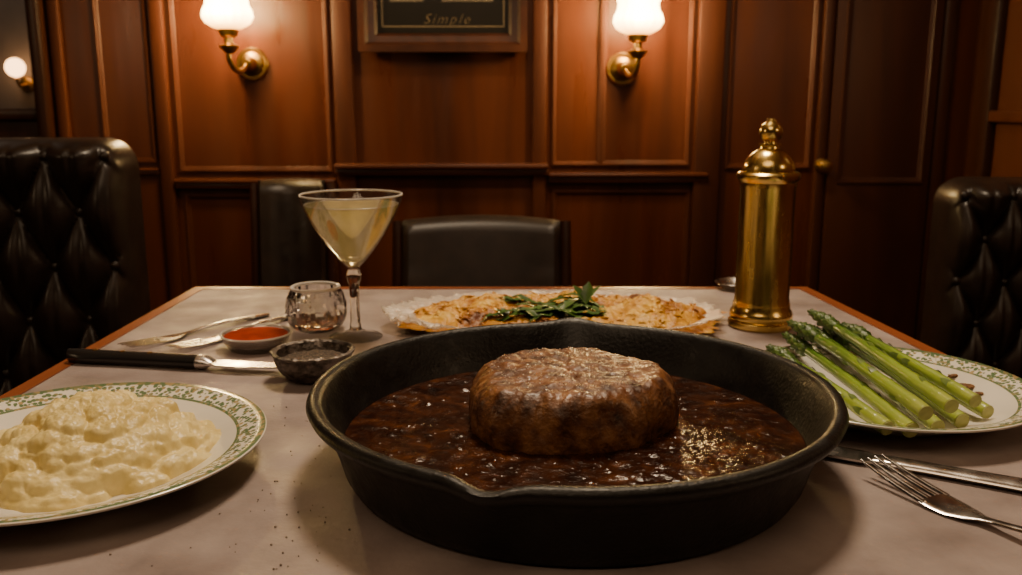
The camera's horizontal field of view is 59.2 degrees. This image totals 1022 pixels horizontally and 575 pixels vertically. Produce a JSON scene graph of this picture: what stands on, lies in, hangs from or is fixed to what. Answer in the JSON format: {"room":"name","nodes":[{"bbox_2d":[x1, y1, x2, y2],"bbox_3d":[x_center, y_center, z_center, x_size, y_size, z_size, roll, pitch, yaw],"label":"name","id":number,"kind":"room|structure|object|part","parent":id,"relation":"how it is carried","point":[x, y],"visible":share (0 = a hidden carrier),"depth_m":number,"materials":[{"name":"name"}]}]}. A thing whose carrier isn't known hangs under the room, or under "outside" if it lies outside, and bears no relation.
{"room":"restaurant","nodes":[
{"label":"restaurant","id":0,"kind":"room"},
{"bbox_2d":[0,0,34,107],"bbox_3d":[-2.400,-1.201,4.475,3.600,2.500,0.050,0,12,0],"label":"wall panel","id":1,"kind":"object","parent":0,"point":[14,43],"depth_m":4.46,"materials":[{"name":"brown wood"}]},
{"bbox_2d":[4,58,33,92],"bbox_3d":[-2.410,-1.040,4.408,0.092,0.164,0.146,0,12,0],"label":"wall lamp","id":2,"kind":"object","parent":1,"relation":"attached to","point":[15,67],"visible":0.98,"depth_m":4.36,"materials":[{"name":"white glass"}]},
{"bbox_3d":[-2.410,-1.069,4.375,0.092,0.092,0.092,0,12,0],"label":"globe","id":3,"kind":"part","parent":2,"relation":"part of"},
{"bbox_2d":[0,0,980,310],"bbox_3d":[-0.525,-0.764,2.324,3.550,2.500,0.060,0,12,0],"label":"wall","id":4,"kind":"structure","parent":0,"point":[410,107],"depth_m":2.36,"materials":[{"name":"brown wood"}]},
{"bbox_2d":[0,108,36,119],"bbox_3d":[-1.761,-0.460,2.386,1.079,0.030,0.120,0,12,0],"label":"trim","id":5,"kind":"structure","parent":4,"relation":"attached to","point":[5,113],"depth_m":2.33,"materials":[{"name":"brown wood"}]},
{"bbox_2d":[24,0,56,137],"bbox_3d":[-1.206,-0.752,2.270,0.031,2.499,0.049,0,12,0],"label":"trim","id":6,"kind":"structure","parent":4,"relation":"attached to","point":[34,9],"depth_m":2.29,"materials":[{"name":"brown wood"}]},
{"bbox_2d":[46,0,71,136],"bbox_3d":[-1.166,-0.755,2.285,0.026,2.499,0.020,0,12,0],"label":"trim","id":7,"kind":"structure","parent":4,"relation":"attached to","point":[53,9],"depth_m":2.32,"materials":[{"name":"brown wood"}]},
{"bbox_2d":[91,0,156,161],"bbox_3d":[-1.002,-1.098,2.221,0.133,1.564,0.008,0,12,0],"label":"trim","id":8,"kind":"structure","parent":4,"relation":"attached to","point":[95,12],"depth_m":2.33,"materials":[{"name":"brown wood"}]},
{"bbox_2d":[139,168,160,173],"bbox_3d":[-1.040,-0.307,2.376,0.225,0.016,0.019,0,12,0],"label":"trim","id":9,"kind":"structure","parent":4,"relation":"attached to","point":[142,170],"depth_m":2.37,"materials":[{"name":"brown wood"}]},
{"bbox_2d":[147,0,183,299],"bbox_3d":[-0.905,-0.755,2.284,0.034,2.499,0.022,0,12,0],"label":"trim","id":10,"kind":"structure","parent":4,"relation":"attached to","point":[155,7],"depth_m":2.35,"materials":[{"name":"brown wood"}]},
{"bbox_2d":[185,194,249,288],"bbox_3d":[-0.669,0.051,2.455,0.395,0.611,0.008,0,12,0],"label":"trim","id":11,"kind":"structure","parent":4,"relation":"attached to","point":[188,197],"depth_m":2.40,"materials":[{"name":"brown wood"}]},
{"bbox_2d":[201,0,268,80],"bbox_3d":[-0.690,-0.631,2.219,0.149,0.232,0.197,0,12,0],"label":"wall sconce","id":12,"kind":"object","parent":4,"relation":"attached to","point":[227,16],"visible":1,"depth_m":2.18,"materials":[{"name":"white glass"}]},
{"bbox_3d":[-0.690,-0.684,2.184,0.140,0.114,0.140,3,12,13],"label":"lamp shade","id":13,"kind":"part","parent":12,"relation":"part of","materials":[{"name":"white glass"}]},
{"bbox_3d":[-0.680,-0.563,2.247,0.015,0.058,0.091,4,12,17],"label":"arm","id":14,"kind":"part","parent":12,"relation":"part of","materials":[{"name":"gold metal"}]},
{"bbox_2d":[167,0,332,170],"bbox_3d":[-0.673,-1.086,2.223,0.403,1.588,0.008,0,12,0],"label":"trim","id":15,"kind":"structure","parent":4,"relation":"attached to","point":[183,167],"depth_m":2.35,"materials":[{"name":"brown wood"}]},
{"bbox_2d":[174,178,336,188],"bbox_3d":[-0.673,-0.275,2.375,0.424,0.026,0.034,0,12,0],"label":"trim","id":16,"kind":"structure","parent":4,"relation":"attached to","point":[180,183],"depth_m":2.37,"materials":[{"name":"brown wood"}]},
{"bbox_2d":[331,0,360,286],"bbox_3d":[-0.433,-0.755,2.286,0.050,2.499,0.018,0,12,0],"label":"trim","id":17,"kind":"structure","parent":4,"relation":"attached to","point":[341,21],"depth_m":2.34,"materials":[{"name":"brown wood"}]},
{"bbox_2d":[334,163,548,174],"bbox_3d":[-0.182,-0.310,2.363,0.559,0.030,0.044,0,12,0],"label":"trim","id":18,"kind":"structure","parent":4,"relation":"attached to","point":[340,168],"depth_m":2.35,"materials":[{"name":"brown wood"}]},
{"bbox_2d":[356,0,526,52],"bbox_3d":[-0.172,-0.804,2.245,0.427,0.420,0.035,0,12,0],"label":"framed picture","id":19,"kind":"object","parent":4,"relation":"attached to","point":[383,26],"visible":1,"depth_m":2.28,"materials":[{"name":"red wood"}]},
{"bbox_2d":[532,0,547,217],"bbox_3d":[0.074,-0.755,2.286,0.037,2.499,0.018,0,12,0],"label":"trim","id":20,"kind":"structure","parent":4,"relation":"attached to","point":[539,74],"depth_m":2.33,"materials":[{"name":"brown wood"}]},
{"bbox_2d":[552,0,603,164],"bbox_3d":[0.172,-1.094,2.222,0.127,1.572,0.008,0,12,0],"label":"trim","id":21,"kind":"structure","parent":4,"relation":"attached to","point":[601,2],"depth_m":2.34,"materials":[{"name":"brown wood"}]},
{"bbox_2d":[553,190,689,286],"bbox_3d":[0.293,0.046,2.454,0.363,0.622,0.008,0,12,0],"label":"trim","id":22,"kind":"structure","parent":4,"relation":"attached to","point":[686,193],"depth_m":2.40,"materials":[{"name":"brown wood"}]},
{"bbox_2d":[548,172,707,182],"bbox_3d":[0.307,-0.290,2.372,0.419,0.026,0.034,0,12,0],"label":"trim","id":23,"kind":"structure","parent":4,"relation":"attached to","point":[554,177],"depth_m":2.37,"materials":[{"name":"brown wood"}]},
{"bbox_2d":[606,0,663,85],"bbox_3d":[0.310,-0.619,2.222,0.149,0.232,0.197,0,12,0],"label":"wall sconce","id":24,"kind":"object","parent":4,"relation":"attached to","point":[637,19],"visible":1,"depth_m":2.17,"materials":[{"name":"white glass"}]},
{"bbox_3d":[0.300,-0.551,2.249,0.015,0.058,0.091,-4,12,-17],"label":"arm","id":25,"kind":"part","parent":24,"relation":"part of","materials":[{"name":"gold metal"}]},
{"bbox_3d":[0.310,-0.672,2.187,0.140,0.114,0.140,3,12,13],"label":"lamp shade","id":26,"kind":"part","parent":24,"relation":"part of","materials":[{"name":"white glass"}]},
{"bbox_2d":[601,0,694,164],"bbox_3d":[0.353,-1.094,2.222,0.232,1.572,0.008,0,12,0],"label":"trim","id":27,"kind":"structure","parent":4,"relation":"attached to","point":[685,161],"depth_m":2.34,"materials":[{"name":"brown wood"}]},
{"bbox_2d":[688,0,726,286],"bbox_3d":[0.514,-0.755,2.284,0.069,2.499,0.022,0,12,0],"label":"trim","id":28,"kind":"structure","parent":4,"relation":"attached to","point":[712,13],"depth_m":2.35,"materials":[{"name":"brown wood"}]},
{"bbox_2d":[724,0,819,167],"bbox_3d":[0.676,-1.090,2.223,0.223,1.580,0.008,0,12,0],"label":"trim","id":29,"kind":"structure","parent":4,"relation":"attached to","point":[806,163],"depth_m":2.34,"materials":[{"name":"brown wood"}]},
{"bbox_2d":[805,0,836,290],"bbox_3d":[0.811,-0.754,2.280,0.026,2.499,0.030,0,12,0],"label":"trim","id":30,"kind":"structure","parent":4,"relation":"attached to","point":[829,9],"depth_m":2.34,"materials":[{"name":"brown wood"}]},
{"bbox_2d":[814,0,944,338],"bbox_3d":[0.945,-0.509,2.303,0.305,1.990,0.081,0,12,0],"label":"door","id":31,"kind":"structure","parent":4,"relation":"in","point":[876,166],"depth_m":2.35,"materials":[{"name":"brown wood"}]},
{"bbox_3d":[0.810,-0.314,2.329,0.036,0.036,0.053,0,12,0],"label":"knob","id":32,"kind":"part","parent":31,"relation":"part of","materials":[{"name":"gold metal"}]},
{"bbox_3d":[0.964,-0.831,2.246,0.225,1.137,0.005,0,12,0],"label":"panel","id":33,"kind":"part","parent":31,"relation":"part of","materials":[{"name":"brown wood"}]},
{"bbox_2d":[914,0,958,340],"bbox_3d":[1.116,-0.754,2.280,0.032,2.499,0.030,0,12,0],"label":"trim","id":34,"kind":"structure","parent":4,"relation":"attached to","point":[951,6],"depth_m":2.34,"materials":[{"name":"brown wood"}]},
{"bbox_2d":[963,0,1021,176],"bbox_3d":[1.225,-0.314,0.115,0.050,2.500,4.450,0,12,0],"label":"wall","id":35,"kind":"structure","parent":0,"point":[1006,161],"depth_m":2.17,"materials":[{"name":"brown wood"}]},
{"bbox_2d":[966,0,1007,176],"bbox_3d":[1.187,-0.737,2.197,0.024,2.499,0.080,0,12,0],"label":"trim","id":36,"kind":"structure","parent":35,"relation":"attached to","point":[994,14],"depth_m":2.23,"materials":[{"name":"brown wood"}]},
{"bbox_2d":[988,111,1021,122],"bbox_3d":[1.189,-0.304,1.642,0.022,0.028,1.340,0,12,0],"label":"trim","id":37,"kind":"structure","parent":35,"relation":"attached to","point":[993,116],"depth_m":2.14,"materials":[{"name":"brown wood"}]},
{"bbox_3d":[-0.600,0.711,1.471,7.200,0.050,6.800,0,12,0],"label":"floor","id":38,"kind":"structure","parent":0,"visible":0},
{"bbox_2d":[0,137,150,395],"bbox_3d":[-0.852,0.280,1.166,0.620,0.916,0.555,-1,12,-6],"label":"booth seat","id":39,"kind":"object","parent":38,"relation":"on","point":[74,271],"visible":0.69,"depth_m":1.31,"materials":[{"name":"black leather"}]},
{"bbox_2d":[250,178,337,286],"bbox_3d":[-0.513,0.167,2.041,0.215,0.789,0.515,-1,12,-4],"label":"dining chair","id":40,"kind":"object","parent":38,"relation":"on","point":[287,250],"visible":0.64,"depth_m":2.16,"materials":[{"name":"black leather"}]},
{"bbox_3d":[-0.616,-0.053,2.191,0.028,0.400,0.056,-1,12,-4],"label":"post","id":41,"kind":"part","parent":40,"relation":"part of","materials":[{"name":"brown wood"}]},
{"bbox_3d":[-0.437,-0.055,2.203,0.028,0.400,0.056,-1,12,-4],"label":"post","id":42,"kind":"part","parent":40,"relation":"part of","materials":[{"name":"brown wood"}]},
{"bbox_2d":[392,215,571,286],"bbox_3d":[-0.063,0.249,1.782,0.393,0.732,0.515,0,12,0],"label":"dining chair","id":43,"kind":"object","parent":38,"relation":"on","point":[455,250],"visible":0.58,"depth_m":1.91,"materials":[{"name":"black leather"}]},
{"bbox_3d":[-0.241,0.028,1.938,0.028,0.343,0.056,0,12,0],"label":"post","id":44,"kind":"part","parent":43,"relation":"part of","materials":[{"name":"brown wood"}]},
{"bbox_3d":[0.116,0.028,1.938,0.028,0.343,0.056,0,12,0],"label":"post","id":45,"kind":"part","parent":43,"relation":"part of","materials":[{"name":"brown wood"}]},
{"bbox_2d":[0,287,1021,574],"bbox_3d":[0.026,0.467,0.662,0.837,0.751,1.012,0,12,0],"label":"dining table","id":46,"kind":"object","parent":38,"relation":"on","point":[847,519],"visible":0.39,"depth_m":0.49,"materials":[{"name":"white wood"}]},
{"bbox_2d":[0,382,266,526],"bbox_3d":[-0.261,0.100,0.537,0.224,0.020,0.224,0,12,0],"label":"dinner plate","id":47,"kind":"object","parent":46,"relation":"on","point":[242,423],"visible":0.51,"depth_m":0.58,"materials":[{"name":"white ceramic"}]},
{"bbox_2d":[0,390,220,512],"bbox_3d":[-0.248,0.083,0.535,0.146,0.042,0.146,0,12,0],"label":"potato","id":48,"kind":"object","parent":47,"relation":"on","point":[85,448],"visible":1,"depth_m":0.50,"materials":[{"name":"beige food"}]},
{"bbox_2d":[66,348,276,368],"bbox_3d":[-0.277,0.061,0.748,0.200,0.012,0.018,2,12,10],"label":"knife","id":49,"kind":"object","parent":46,"relation":"on","point":[122,357],"visible":1,"depth_m":0.75,"materials":[{"name":"steel"},{"name":"black plastic"}]},
{"bbox_3d":[-0.317,0.059,0.755,0.120,0.011,0.018,2,12,10],"label":"handle","id":50,"kind":"part","parent":49,"relation":"part of","materials":[{"name":"black plastic"}]},
{"bbox_3d":[-0.214,0.063,0.736,0.072,0.001,0.017,2,12,10],"label":"blade","id":51,"kind":"part","parent":49,"relation":"part of","materials":[{"name":"metal"}]},
{"bbox_2d":[117,313,269,346],"bbox_3d":[-0.298,0.040,0.867,0.023,0.006,0.165,8,14,33],"label":"fork","id":52,"kind":"object","parent":46,"relation":"on","point":[167,338],"visible":1,"depth_m":0.84,"materials":[{"name":"metal"}]},
{"bbox_3d":[-0.279,0.034,0.895,0.014,0.006,0.096,8,14,33],"label":"handle","id":53,"kind":"part","parent":52,"relation":"part of","materials":[{"name":"metal"}]},
{"bbox_2d":[165,315,286,348],"bbox_3d":[-0.259,0.040,0.864,0.023,0.006,0.165,6,13,29],"label":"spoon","id":54,"kind":"object","parent":46,"relation":"on","point":[198,342],"visible":0.73,"depth_m":0.82,"materials":[{"name":"metal"}]},
{"bbox_3d":[-0.242,0.035,0.894,0.014,0.006,0.096,6,13,29],"label":"handle","id":55,"kind":"part","parent":54,"relation":"part of","materials":[{"name":"metal"}]},
{"bbox_2d":[109,406,349,569],"bbox_3d":[-0.155,0.108,0.544,0.116,0.001,0.259,-2,12,-9],"label":"crumbs","id":56,"kind":"object","parent":46,"relation":"on","point":[275,526],"visible":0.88,"depth_m":0.47,"materials":[{"name":"brown food"}]},
{"bbox_2d":[219,324,291,354],"bbox_3d":[-0.229,0.047,0.809,0.063,0.015,0.063,0,12,0],"label":"sauce dish","id":57,"kind":"object","parent":46,"relation":"on","point":[257,345],"visible":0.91,"depth_m":0.79,"materials":[{"name":"white ceramic"}]},
{"bbox_2d":[224,327,287,340],"bbox_3d":[-0.229,0.046,0.809,0.056,0.011,0.056,0,12,0],"label":"sauce","id":58,"kind":"object","parent":57,"relation":"in","point":[251,333],"visible":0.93,"depth_m":0.80,"materials":[{"name":"red food"}]},
{"bbox_2d":[269,339,354,383],"bbox_3d":[-0.158,0.060,0.720,0.067,0.025,0.067,0,12,0],"label":"bowl","id":59,"kind":"object","parent":46,"relation":"on","point":[303,371],"visible":0.8,"depth_m":0.70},
{"bbox_2d":[283,349,342,359],"bbox_3d":[-0.158,0.061,0.719,0.052,0.015,0.052,0,12,0],"label":"ground spice","id":60,"kind":"object","parent":59,"relation":"in","point":[312,354],"visible":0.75,"depth_m":0.73,"materials":[{"name":"grey food"}]},
{"bbox_2d":[285,281,346,333],"bbox_3d":[-0.189,0.019,0.875,0.059,0.043,0.059,0,12,0],"label":"glass candle holder","id":61,"kind":"object","parent":46,"relation":"on","point":[311,307],"visible":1,"depth_m":0.85,"materials":[{"name":"clear glass"}]},
{"bbox_2d":[298,189,402,343],"bbox_3d":[-0.146,-0.020,0.835,0.094,0.135,0.094,0,12,0],"label":"cocktail glass","id":62,"kind":"object","parent":46,"relation":"on","point":[353,252],"visible":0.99,"depth_m":0.81,"materials":[{"name":"clear glass"}]},
{"bbox_2d":[298,192,402,268],"bbox_3d":[-0.146,-0.051,0.829,0.094,0.069,0.094,0,12,0],"label":"bowl","id":63,"kind":"object","parent":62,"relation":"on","point":[353,252],"depth_m":0.81,"materials":[{"name":"clear glass"}]},
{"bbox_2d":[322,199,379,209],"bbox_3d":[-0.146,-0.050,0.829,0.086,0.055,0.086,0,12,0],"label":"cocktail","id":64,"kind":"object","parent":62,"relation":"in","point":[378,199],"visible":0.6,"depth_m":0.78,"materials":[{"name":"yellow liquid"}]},
{"bbox_3d":[-0.146,0.011,0.842,0.014,0.058,0.014,0,12,0],"label":"stem","id":65,"kind":"part","parent":62,"relation":"part of","materials":[{"name":"clear glass"}]},
{"bbox_3d":[0.026,0.116,0.591,0.837,0.035,1.012,0,12,0],"label":"edge trim","id":66,"kind":"part","parent":46,"relation":"part of","materials":[{"name":"brown wood"}]},
{"bbox_2d":[306,317,848,566],"bbox_3d":[0.037,0.079,0.559,0.314,0.053,0.335,0,12,0],"label":"skillet","id":67,"kind":"object","parent":46,"relation":"on","point":[548,525],"visible":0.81,"depth_m":0.44,"materials":[{"name":"black metal"}]},
{"bbox_2d":[344,371,806,490],"bbox_3d":[0.037,0.090,0.551,0.275,0.010,0.275,0,12,0],"label":"gravy","id":68,"kind":"object","parent":67,"relation":"in","point":[718,431],"visible":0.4,"depth_m":0.53,"materials":[{"name":"brown food"}]},
{"bbox_2d":[468,347,678,454],"bbox_3d":[0.039,0.072,0.570,0.134,0.049,0.129,0,12,0],"label":"steak","id":69,"kind":"object","parent":68,"relation":"on","point":[531,420],"visible":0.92,"depth_m":0.52,"materials":[{"name":"brown food"}]},
{"bbox_2d":[489,347,654,392],"bbox_3d":[0.039,0.050,0.565,0.105,0.006,0.101,0,12,0],"label":"flakes","id":70,"kind":"object","parent":69,"relation":"on","point":[572,347],"visible":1,"depth_m":0.56,"materials":[{"name":"white food"}]},
{"bbox_2d":[715,277,734,291],"bbox_3d":[0.269,-0.003,1.069,0.052,0.009,0.052,0,12,0],"label":"dish","id":71,"kind":"object","parent":46,"relation":"on","point":[728,283],"visible":0.48,"depth_m":1.08,"materials":[{"name":"metal"}]},
{"bbox_2d":[728,118,800,333],"bbox_3d":[0.246,-0.061,0.871,0.063,0.202,0.063,0,12,0],"label":"pepper mill","id":72,"kind":"object","parent":46,"relation":"on","point":[768,178],"visible":0.98,"depth_m":0.85,"materials":[{"name":"gold metal"}]},
{"bbox_3d":[0.246,-0.124,0.858,0.049,0.027,0.049,0,12,0],"label":"dome lid","id":73,"kind":"part","parent":72,"relation":"part of","materials":[{"name":"gold metal"}]},
{"bbox_3d":[0.246,-0.148,0.853,0.022,0.025,0.022,0,12,0],"label":"knob","id":74,"kind":"part","parent":72,"relation":"part of","materials":[{"name":"gold metal"}]},
{"bbox_2d":[765,344,1021,436],"bbox_3d":[0.268,0.077,0.650,0.205,0.020,0.205,0,12,0],"label":"dinner plate","id":75,"kind":"object","parent":46,"relation":"on","point":[1002,390],"visible":0.4,"depth_m":0.65,"materials":[{"name":"white ceramic"}]},
{"bbox_2d":[782,356,844,397],"bbox_3d":[0.216,0.068,0.632,0.013,0.022,0.094,-4,12,-19],"label":"asparagus spear","id":76,"kind":"object","parent":75,"relation":"on","point":[789,358],"visible":0.17,"depth_m":0.66,"materials":[{"name":"green food"}]},
{"bbox_2d":[765,344,894,434],"bbox_3d":[0.219,0.067,0.639,0.014,0.024,0.155,-3,12,-13],"label":"asparagus spear","id":77,"kind":"object","parent":75,"relation":"on","point":[859,408],"visible":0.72,"depth_m":0.59,"materials":[{"name":"green food"}]},
{"bbox_2d":[782,331,918,437],"bbox_3d":[0.238,0.064,0.655,0.014,0.025,0.193,-1,12,-7],"label":"asparagus spear","id":78,"kind":"object","parent":75,"relation":"on","point":[875,400],"visible":1,"depth_m":0.63,"materials":[{"name":"green food"}]},
{"bbox_2d":[786,319,932,419],"bbox_3d":[0.242,0.052,0.647,0.014,0.024,0.190,-2,12,-8],"label":"asparagus spear","id":79,"kind":"object","parent":75,"relation":"on","point":[896,392],"visible":1,"depth_m":0.62,"materials":[{"name":"green food"}]},
{"bbox_2d":[802,322,944,428],"bbox_3d":[0.261,0.059,0.675,0.014,0.024,0.221,-1,12,-5],"label":"asparagus spear","id":80,"kind":"object","parent":75,"relation":"on","point":[934,422],"visible":0.17,"depth_m":0.58,"materials":[{"name":"green food"}]},
{"bbox_2d":[807,308,958,412],"bbox_3d":[0.267,0.047,0.673,0.014,0.024,0.216,-1,12,-6],"label":"asparagus spear","id":81,"kind":"object","parent":75,"relation":"on","point":[941,399],"visible":1,"depth_m":0.64,"materials":[{"name":"green food"}]},
{"bbox_2d":[825,330,968,427],"bbox_3d":[0.278,0.060,0.673,0.014,0.024,0.197,-1,12,-6],"label":"asparagus spear","id":82,"kind":"object","parent":75,"relation":"on","point":[959,419],"visible":0.46,"depth_m":0.63,"materials":[{"name":"green food"}]},
{"bbox_2d":[840,322,981,407],"bbox_3d":[0.283,0.051,0.656,0.013,0.022,0.162,-2,12,-10],"label":"asparagus spear","id":83,"kind":"object","parent":75,"relation":"on","point":[936,377],"visible":0.91,"depth_m":0.62,"materials":[{"name":"green food"}]},
{"bbox_2d":[947,374,957,377],"bbox_3d":[0.336,0.067,0.685,0.007,0.003,0.006,-3,12,-14],"label":"crumb","id":84,"kind":"object","parent":75,"relation":"on","point":[949,375],"visible":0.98,"depth_m":0.68,"materials":[{"name":"brown food"}]},
{"bbox_2d":[916,373,993,418],"bbox_3d":[0.295,0.061,0.671,0.014,0.023,0.160,-3,12,-14],"label":"asparagus spear","id":85,"kind":"object","parent":75,"relation":"on","point":[984,409],"visible":0.1,"depth_m":0.60,"materials":[{"name":"green food"}]},
{"bbox_2d":[960,383,974,388],"bbox_3d":[0.337,0.073,0.666,0.011,0.004,0.010,11,16,43],"label":"crumb","id":86,"kind":"object","parent":75,"relation":"on","point":[969,386],"visible":0.57,"depth_m":0.66,"materials":[{"name":"brown food"}]},
{"bbox_2d":[826,446,1021,491],"bbox_3d":[0.218,0.104,0.552,0.205,0.006,0.020,6,13,28],"label":"knife","id":87,"kind":"object","parent":46,"relation":"on","point":[945,471],"visible":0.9,"depth_m":0.53,"materials":[{"name":"metal"}]},
{"bbox_3d":[0.177,0.099,0.574,0.111,0.001,0.019,6,13,28],"label":"blade","id":88,"kind":"part","parent":87,"relation":"part of","materials":[{"name":"metal"}]},
{"bbox_3d":[0.269,0.110,0.523,0.086,0.005,0.018,6,13,28],"label":"handle","id":89,"kind":"part","parent":87,"relation":"part of","materials":[{"name":"metal"}]},
{"bbox_2d":[860,454,1021,532],"bbox_3d":[0.256,0.122,0.450,0.023,0.011,0.190,-6,13,-26],"label":"fork","id":90,"kind":"object","parent":46,"relation":"on","point":[942,502],"visible":1,"depth_m":0.49,"materials":[{"name":"metal"}]},
{"bbox_3d":[0.274,0.129,0.415,0.014,0.010,0.111,-6,13,-26],"label":"handle","id":91,"kind":"part","parent":90,"relation":"part of","materials":[{"name":"metal"}]},
{"bbox_3d":[0.048,0.034,0.893,0.267,0.008,0.161,0,12,0],"label":"oval platter","id":92,"kind":"object","parent":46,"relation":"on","visible":0},
{"bbox_3d":[0.040,0.024,0.890,0.336,0.019,0.196,0,12,0],"label":"doily","id":93,"kind":"object","parent":92,"relation":"on","visible":0},
{"bbox_2d":[396,290,728,333],"bbox_3d":[0.054,0.020,0.892,0.337,0.019,0.185,-1,12,-7],"label":"hash browns","id":94,"kind":"object","parent":93,"relation":"on","point":[646,310],"visible":0.63,"depth_m":0.87,"materials":[{"name":"food"}]},
{"bbox_2d":[480,282,607,321],"bbox_3d":[0.032,0.012,0.871,0.124,0.034,0.093,0,12,0],"label":"garnish","id":95,"kind":"object","parent":94,"relation":"on","point":[571,306],"visible":0.99,"depth_m":0.86,"materials":[{"name":"green plant"}]},
{"bbox_2d":[920,177,1021,378],"bbox_3d":[0.895,0.285,1.321,0.410,0.845,0.555,1,12,6],"label":"booth seat","id":96,"kind":"object","parent":38,"relation":"on","point":[972,305],"visible":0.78,"depth_m":1.46,"materials":[{"name":"black leather"}]}
]}

